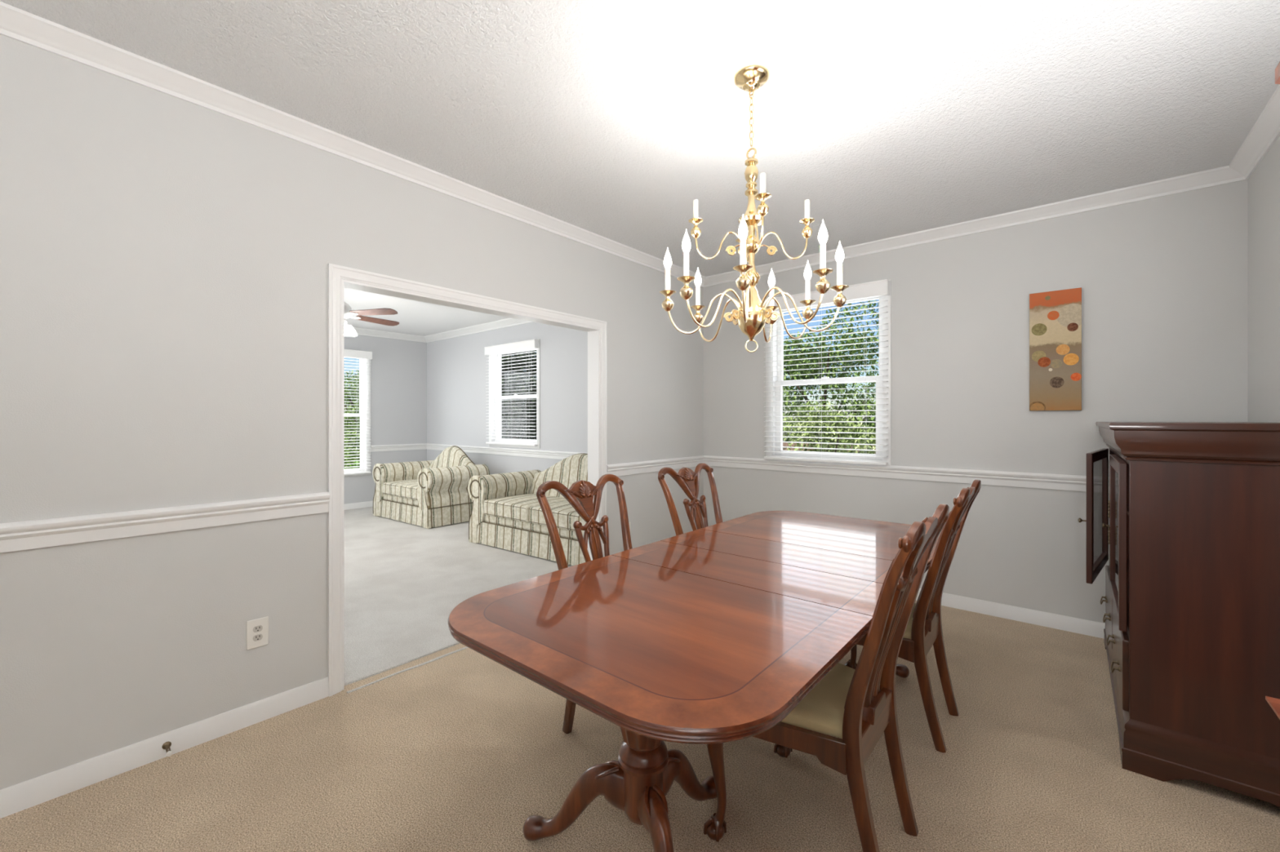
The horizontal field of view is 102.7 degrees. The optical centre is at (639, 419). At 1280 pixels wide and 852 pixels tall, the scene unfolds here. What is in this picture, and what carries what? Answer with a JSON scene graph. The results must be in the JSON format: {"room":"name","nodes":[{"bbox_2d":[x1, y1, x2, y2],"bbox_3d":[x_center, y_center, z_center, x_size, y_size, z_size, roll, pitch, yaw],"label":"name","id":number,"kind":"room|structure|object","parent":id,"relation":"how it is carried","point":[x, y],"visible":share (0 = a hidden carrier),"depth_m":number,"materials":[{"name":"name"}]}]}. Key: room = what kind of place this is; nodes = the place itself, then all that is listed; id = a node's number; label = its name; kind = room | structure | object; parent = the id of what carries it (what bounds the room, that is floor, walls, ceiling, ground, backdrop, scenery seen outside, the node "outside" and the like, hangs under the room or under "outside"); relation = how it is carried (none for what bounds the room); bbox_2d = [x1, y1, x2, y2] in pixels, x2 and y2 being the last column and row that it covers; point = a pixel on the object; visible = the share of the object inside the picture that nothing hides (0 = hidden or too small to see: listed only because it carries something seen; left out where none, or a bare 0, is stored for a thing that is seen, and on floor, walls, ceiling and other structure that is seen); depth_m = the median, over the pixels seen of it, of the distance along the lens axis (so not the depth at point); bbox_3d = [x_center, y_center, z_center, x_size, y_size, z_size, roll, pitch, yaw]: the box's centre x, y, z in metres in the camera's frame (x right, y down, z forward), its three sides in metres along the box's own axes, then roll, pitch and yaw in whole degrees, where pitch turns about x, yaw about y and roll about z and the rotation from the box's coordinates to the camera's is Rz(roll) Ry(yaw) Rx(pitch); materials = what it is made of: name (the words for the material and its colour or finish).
{"room":"dining room","nodes":[
{"label":"dining room","id":0,"kind":"room"},
{"bbox_2d":[0,34,703,789],"bbox_3d":[-2.250,-0.016,1.759,0.120,2.740,8.784,0,0,40],"label":"wall","id":1,"kind":"structure","parent":0,"point":[165,259],"depth_m":2.12,"materials":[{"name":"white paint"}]},
{"bbox_2d":[0,676,328,818],"bbox_3d":[-3.281,1.308,0.435,0.013,0.092,5.432,0,0,40],"label":"baseboard","id":2,"kind":"structure","parent":1,"relation":"attached to","point":[31,793],"depth_m":2.02,"materials":[{"name":"white paint"}]},
{"bbox_2d":[0,492,329,552],"bbox_3d":[-3.274,0.403,0.430,0.030,0.098,5.432,0,0,40],"label":"trim","id":3,"kind":"structure","parent":1,"relation":"attached to","point":[35,534],"depth_m":2.02,"materials":[{"name":"white paint"}]},
{"bbox_2d":[162,741,172,756],"bbox_3d":[-1.877,1.310,2.036,0.066,0.033,0.028,0,0,40],"label":"door stop","id":4,"kind":"object","parent":1,"relation":"attached to","point":[166,745],"visible":1,"depth_m":2.04,"materials":[{"name":"gold metal"}]},
{"bbox_2d":[246,616,268,650],"bbox_3d":[-1.714,0.956,2.295,0.008,0.128,0.082,0,0,40],"label":"wall outlet","id":5,"kind":"object","parent":1,"relation":"attached to","point":[257,630],"visible":1,"depth_m":2.29,"materials":[{"name":"white plastic"}]},
{"bbox_2d":[253,625,262,632],"bbox_3d":[-1.712,0.936,2.294,0.004,0.027,0.035,0,0,40],"label":"receptacle","id":6,"kind":"object","parent":5,"relation":"attached to","point":[256,628],"depth_m":2.29,"materials":[{"name":"white plastic"}]},
{"bbox_2d":[253,634,262,641],"bbox_3d":[-1.712,0.976,2.294,0.004,0.027,0.035,0,0,40],"label":"receptacle","id":7,"kind":"object","parent":5,"relation":"attached to","point":[256,637],"depth_m":2.29,"materials":[{"name":"white plastic"}]},
{"bbox_2d":[0,1,706,287],"bbox_3d":[-2.174,-1.350,1.694,0.080,0.072,8.784,0,0,40],"label":"crown molding","id":8,"kind":"structure","parent":1,"relation":"attached to","point":[15,24],"depth_m":2.29,"materials":[{"name":"white paint"}]},
{"bbox_2d":[328,263,606,697],"bbox_3d":[-0.942,0.294,3.294,0.142,2.119,1.955,0,0,40],"label":"door frame","id":9,"kind":"structure","parent":1,"relation":"attached to","point":[336,273],"depth_m":2.67,"materials":[{"name":"white paint"}]},
{"bbox_2d":[606,455,704,475],"bbox_3d":[0.192,0.403,4.535,0.030,0.098,1.391,0,0,40],"label":"trim","id":10,"kind":"structure","parent":1,"relation":"attached to","point":[634,468],"depth_m":4.42,"materials":[{"name":"white paint"}]},
{"bbox_2d":[343,334,426,504],"bbox_3d":[-5.396,-0.016,6.640,0.160,2.740,5.384,0,0,40],"label":"wall","id":11,"kind":"structure","parent":0,"point":[398,370],"depth_m":8.21,"materials":[{"name":"grey paint"}]},
{"bbox_2d":[343,349,370,476],"bbox_3d":[-4.638,-0.101,7.522,0.171,1.914,1.234,0,0,40],"label":"window","id":12,"kind":"structure","parent":11,"relation":"in","point":[362,406],"depth_m":7.91,"materials":[{"name":"white paint"}]},
{"bbox_2d":[343,349,372,475],"bbox_3d":[-4.540,-0.111,7.439,0.070,1.870,1.224,0,0,40],"label":"window blind","id":13,"kind":"object","parent":12,"relation":"attached to","point":[347,353],"visible":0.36,"depth_m":7.74,"materials":[{"name":"white plastic"}]},
{"bbox_2d":[343,501,373,510],"bbox_3d":[-5.330,1.308,6.584,0.013,0.092,5.384,0,0,40],"label":"baseboard","id":14,"kind":"structure","parent":11,"relation":"attached to","point":[367,504],"depth_m":7.81,"materials":[{"name":"white paint"}]},
{"bbox_2d":[353,327,426,342],"bbox_3d":[-5.297,-1.343,6.556,0.100,0.086,5.384,0,0,40],"label":"crown molding","id":15,"kind":"structure","parent":11,"relation":"attached to","point":[362,331],"depth_m":8.12,"materials":[{"name":"white paint"}]},
{"bbox_2d":[370,443,426,452],"bbox_3d":[-3.880,0.448,8.288,0.030,0.098,0.909,0,0,40],"label":"trim","id":16,"kind":"structure","parent":11,"relation":"attached to","point":[423,446],"depth_m":8.26,"materials":[{"name":"white paint"}]},
{"bbox_2d":[0,0,1279,336],"bbox_3d":[-2.971,-1.436,2.374,9.370,0.100,9.094,0,0,40],"label":"ceiling","id":17,"kind":"structure","parent":0,"point":[609,119],"depth_m":2.19,"materials":[{"name":"white paint"}]},
{"bbox_2d":[343,301,399,336],"bbox_3d":[-3.006,-1.116,5.129,1.229,0.540,1.237,0,0,40],"label":"ceiling fan","id":18,"kind":"object","parent":17,"relation":"hanging from","point":[348,331],"visible":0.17,"depth_m":5.08,"materials":[{"name":"brown wood"}]},
{"bbox_2d":[659,64,848,352],"bbox_3d":[0.453,-0.829,2.071,0.714,1.114,0.721,0,0,40],"label":"chandelier","id":19,"kind":"object","parent":17,"relation":"hanging from","point":[751,317],"visible":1,"depth_m":2.04,"materials":[{"name":"gold metal"}]},
{"bbox_2d":[0,506,1279,851],"bbox_3d":[-2.971,1.402,2.367,9.060,0.104,8.784,0,0,40],"label":"floor","id":20,"kind":"structure","parent":0,"point":[455,752],"depth_m":1.97,"materials":[{"name":"beige carpet"}]},
{"bbox_2d":[343,641,468,693],"bbox_3d":[-0.904,1.356,3.263,0.128,0.024,1.814,0,0,40],"label":"trim","id":21,"kind":"structure","parent":20,"relation":"on","point":[456,642],"depth_m":2.80,"materials":[{"name":"white wood"}]},
{"bbox_2d":[372,445,489,528],"bbox_3d":[-2.895,0.862,7.133,1.494,0.975,0.954,0,0,38],"label":"armchair","id":22,"kind":"object","parent":20,"relation":"on","point":[427,494],"visible":0.98,"depth_m":6.72,"materials":[{"name":"fabric"}]},
{"bbox_2d":[382,479,417,497],"bbox_3d":[-3.164,0.934,7.178,0.474,0.181,0.672,0,0,38],"label":"seat cushion","id":23,"kind":"object","parent":22,"relation":"on","point":[391,487],"depth_m":6.96,"materials":[{"name":"fabric"}]},
{"bbox_2d":[400,483,418,500],"bbox_3d":[-2.784,0.934,6.884,0.474,0.181,0.672,0,0,38],"label":"seat cushion","id":24,"kind":"object","parent":22,"relation":"on","point":[410,491],"depth_m":6.63,"materials":[{"name":"fabric"}]},
{"bbox_2d":[467,453,587,565],"bbox_3d":[-0.832,0.862,5.444,1.994,0.975,0.954,0,0,37],"label":"sofa","id":25,"kind":"object","parent":20,"relation":"on","point":[507,513],"visible":0.56,"depth_m":5.41,"materials":[{"name":"fabric"}]},
{"bbox_2d":[484,493,566,522],"bbox_3d":[-1.201,0.934,5.561,0.724,0.181,0.672,0,0,37],"label":"seat cushion","id":26,"kind":"object","parent":25,"relation":"on","point":[511,508],"depth_m":5.38,"materials":[{"name":"fabric"}]},
{"bbox_2d":[528,500,581,531],"bbox_3d":[-0.619,0.934,5.120,0.724,0.181,0.672,0,0,37],"label":"seat cushion","id":27,"kind":"object","parent":25,"relation":"on","point":[564,514],"depth_m":4.91,"materials":[{"name":"fabric"}]},
{"bbox_2d":[536,474,632,733],"bbox_3d":[-0.051,0.815,2.219,0.619,1.088,0.589,0,0,40],"label":"dining chair","id":28,"kind":"object","parent":20,"relation":"on","point":[580,494],"visible":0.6,"depth_m":2.34,"materials":[{"name":"brown wood"}]},
{"bbox_2d":[657,462,722,535],"bbox_3d":[0.494,0.815,2.865,0.619,1.088,0.589,0,0,40],"label":"dining chair","id":29,"kind":"object","parent":20,"relation":"on","point":[688,480],"visible":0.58,"depth_m":2.99,"materials":[{"name":"brown wood"}]},
{"bbox_2d":[447,511,941,851],"bbox_3d":[0.515,0.971,2.167,1.100,0.754,2.448,0,0,40],"label":"dining table","id":30,"kind":"object","parent":20,"relation":"on","point":[715,633],"visible":0.91,"depth_m":1.53,"materials":[{"name":"brown wood"}]},
{"bbox_2d":[703,503,949,851],"bbox_3d":[0.625,0.815,1.685,0.619,1.088,0.589,0,0,39],"label":"dining chair","id":31,"kind":"object","parent":20,"relation":"on","point":[856,706],"visible":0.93,"depth_m":1.53,"materials":[{"name":"brown wood"}]},
{"bbox_2d":[844,480,981,752],"bbox_3d":[1.177,0.815,2.358,0.619,1.088,0.589,0,0,39],"label":"dining chair","id":32,"kind":"object","parent":20,"relation":"on","point":[923,630],"visible":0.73,"depth_m":2.13,"materials":[{"name":"brown wood"}]},
{"bbox_2d":[1078,422,1279,807],"bbox_3d":[2.522,0.683,2.410,0.699,1.342,1.523,0,0,40],"label":"cabinet","id":33,"kind":"object","parent":20,"relation":"on","point":[1192,630],"visible":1,"depth_m":1.88,"materials":[{"name":"brown wood"}]},
{"bbox_2d":[1265,62,1279,719],"bbox_3d":[0.965,0.348,0.366,0.440,2.012,1.224,0,0,40],"label":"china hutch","id":34,"kind":"object","parent":20,"relation":"on","point":[1274,703],"visible":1,"depth_m":0.95,"materials":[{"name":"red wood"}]},
{"bbox_2d":[1265,696,1279,719],"bbox_3d":[0.965,0.555,0.366,0.440,0.058,1.224,0,0,40],"label":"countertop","id":35,"kind":"structure","parent":34,"relation":"on","point":[1274,703],"depth_m":0.95,"materials":[{"name":"red wood"}]},
{"bbox_2d":[426,179,1247,623],"bbox_3d":[-0.147,-0.016,5.836,9.220,2.740,0.160,0,0,40],"label":"wall","id":36,"kind":"structure","parent":0,"point":[1162,281],"depth_m":3.53,"materials":[{"name":"white paint"}]},
{"bbox_2d":[424,318,533,342],"bbox_3d":[-1.563,-1.343,6.861,5.413,0.086,0.100,0,0,40],"label":"crown molding","id":37,"kind":"structure","parent":36,"relation":"attached to","point":[507,322],"depth_m":7.59,"materials":[{"name":"white paint"}]},
{"bbox_2d":[426,443,587,459],"bbox_3d":[-1.540,0.448,6.888,5.413,0.098,0.030,0,0,40],"label":"trim","id":38,"kind":"structure","parent":36,"relation":"attached to","point":[494,451],"depth_m":7.11,"materials":[{"name":"white paint"}]},
{"bbox_2d":[488,338,540,448],"bbox_3d":[-1.706,-0.339,7.138,1.154,1.439,0.171,0,0,40],"label":"window","id":39,"kind":"structure","parent":36,"relation":"in","point":[492,403],"depth_m":7.40,"materials":[{"name":"white paint"}]},
{"bbox_2d":[484,339,538,446],"bbox_3d":[-1.789,-0.351,7.040,1.144,1.390,0.070,0,0,40],"label":"window blind","id":40,"kind":"object","parent":39,"relation":"attached to","point":[531,344],"visible":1,"depth_m":7.02,"materials":[{"name":"white plastic"}]},
{"bbox_2d":[765,280,891,465],"bbox_3d":[1.589,-0.348,4.356,1.049,1.469,0.171,0,0,40],"label":"window","id":41,"kind":"structure","parent":36,"relation":"in","point":[773,400],"depth_m":4.32,"materials":[{"name":"white paint"}]},
{"bbox_2d":[761,279,889,465],"bbox_3d":[1.506,-0.360,4.258,1.044,1.422,0.070,0,0,40],"label":"window blind","id":42,"kind":"object","parent":41,"relation":"attached to","point":[882,287],"visible":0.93,"depth_m":4.19,"materials":[{"name":"white plastic"}]},
{"bbox_2d":[703,455,1109,493],"bbox_3d":[1.967,0.403,3.927,3.527,0.098,0.030,0,0,40],"label":"trim","id":43,"kind":"structure","parent":36,"relation":"attached to","point":[1042,481],"depth_m":3.81,"materials":[{"name":"white paint"}]},
{"bbox_2d":[703,165,1245,287],"bbox_3d":[1.951,-1.350,3.908,3.527,0.072,0.080,0,0,40],"label":"crown molding","id":44,"kind":"structure","parent":36,"relation":"attached to","point":[1224,175],"depth_m":3.41,"materials":[{"name":"white paint"}]},
{"bbox_2d":[915,588,1105,638],"bbox_3d":[1.972,1.308,3.933,3.527,0.092,0.013,0,0,40],"label":"baseboard","id":45,"kind":"structure","parent":36,"relation":"attached to","point":[1073,624],"depth_m":3.42,"materials":[{"name":"white paint"}]},
{"bbox_2d":[1029,287,1081,410],"bbox_3d":[2.688,-0.446,3.317,0.262,0.773,0.030,0,0,40],"label":"canvas painting","id":46,"kind":"object","parent":36,"relation":"attached to","point":[1055,316],"visible":1,"depth_m":3.30,"materials":[{"name":"fabric"}]},
{"bbox_2d":[1247,136,1279,422],"bbox_3d":[0.548,-0.016,-0.604,0.150,2.740,8.784,0,0,40],"label":"wall","id":47,"kind":"structure","parent":0,"point":[1264,184],"depth_m":2.56,"materials":[{"name":"white paint"}]},
{"bbox_2d":[1229,84,1279,179],"bbox_3d":[0.460,-1.350,-0.530,0.080,0.072,8.784,0,0,40],"label":"crown molding","id":48,"kind":"structure","parent":47,"relation":"attached to","point":[1265,131],"depth_m":2.47,"materials":[{"name":"white paint"}]},
{"label":"outside","id":49,"kind":"structure","parent":0,"visible":0},
{"bbox_2d":[343,446,359,469],"bbox_3d":[-0.522,2.079,3.713,80.000,0.050,85.000,0,0,40],"label":"lawn","id":50,"kind":"structure","parent":49,"point":[344,446],"depth_m":33.74,"materials":[{"name":"green plant"}]},
{"bbox_2d":[343,368,359,469],"bbox_3d":[-8.347,0.109,15.389,4.794,3.903,3.620,0,0,40],"label":"tree","id":51,"kind":"object","parent":50,"relation":"on","point":[353,411],"visible":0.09,"depth_m":14.29,"materials":[{"name":"green plant"}]},
{"bbox_2d":[344,461,359,469],"bbox_3d":[-5.479,1.395,10.652,1.619,1.326,3.625,0,0,-36],"label":"hedge","id":52,"kind":"object","parent":50,"relation":"on","point":[356,462],"visible":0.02,"depth_m":11.40,"materials":[{"name":"green plant"}]},
{"bbox_2d":[501,350,536,439],"bbox_3d":[-2.759,-0.138,11.241,2.928,4.931,3.966,0,0,-41],"label":"evergreen tree","id":53,"kind":"object","parent":50,"relation":"on","point":[518,411],"visible":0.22,"depth_m":10.23,"materials":[{"name":"green plant"}]},
{"bbox_2d":[503,355,536,432],"bbox_3d":[-3.867,-0.083,15.717,3.583,4.751,5.071,0,0,-44],"label":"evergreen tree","id":54,"kind":"object","parent":50,"relation":"on","point":[534,356],"visible":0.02,"depth_m":15.17,"materials":[{"name":"green plant"}]},
{"bbox_2d":[782,401,875,453],"bbox_3d":[2.242,0.910,6.341,1.861,2.298,1.620,0,0,18],"label":"shrub","id":55,"kind":"object","parent":50,"relation":"on","point":[816,414],"visible":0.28,"depth_m":6.40,"materials":[{"name":"green plant"}]},
{"bbox_2d":[782,442,875,453],"bbox_3d":[4.197,1.229,7.751,10.000,1.650,0.060,0,0,40],"label":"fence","id":56,"kind":"object","parent":50,"relation":"on","point":[784,444],"visible":0.02,"depth_m":8.96,"materials":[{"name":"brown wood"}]},
{"bbox_2d":[782,300,879,444],"bbox_3d":[4.048,-0.218,11.549,3.447,4.556,3.042,0,0,34],"label":"tree","id":57,"kind":"object","parent":50,"relation":"on","point":[790,373],"visible":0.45,"depth_m":11.03,"materials":[{"name":"green plant"}]},
{"bbox_2d":[830,368,879,444],"bbox_3d":[8.341,0.391,15.283,4.701,3.914,3.592,0,0,38],"label":"tree","id":58,"kind":"object","parent":50,"relation":"on","point":[855,373],"visible":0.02,"depth_m":15.44,"materials":[{"name":"green plant"}]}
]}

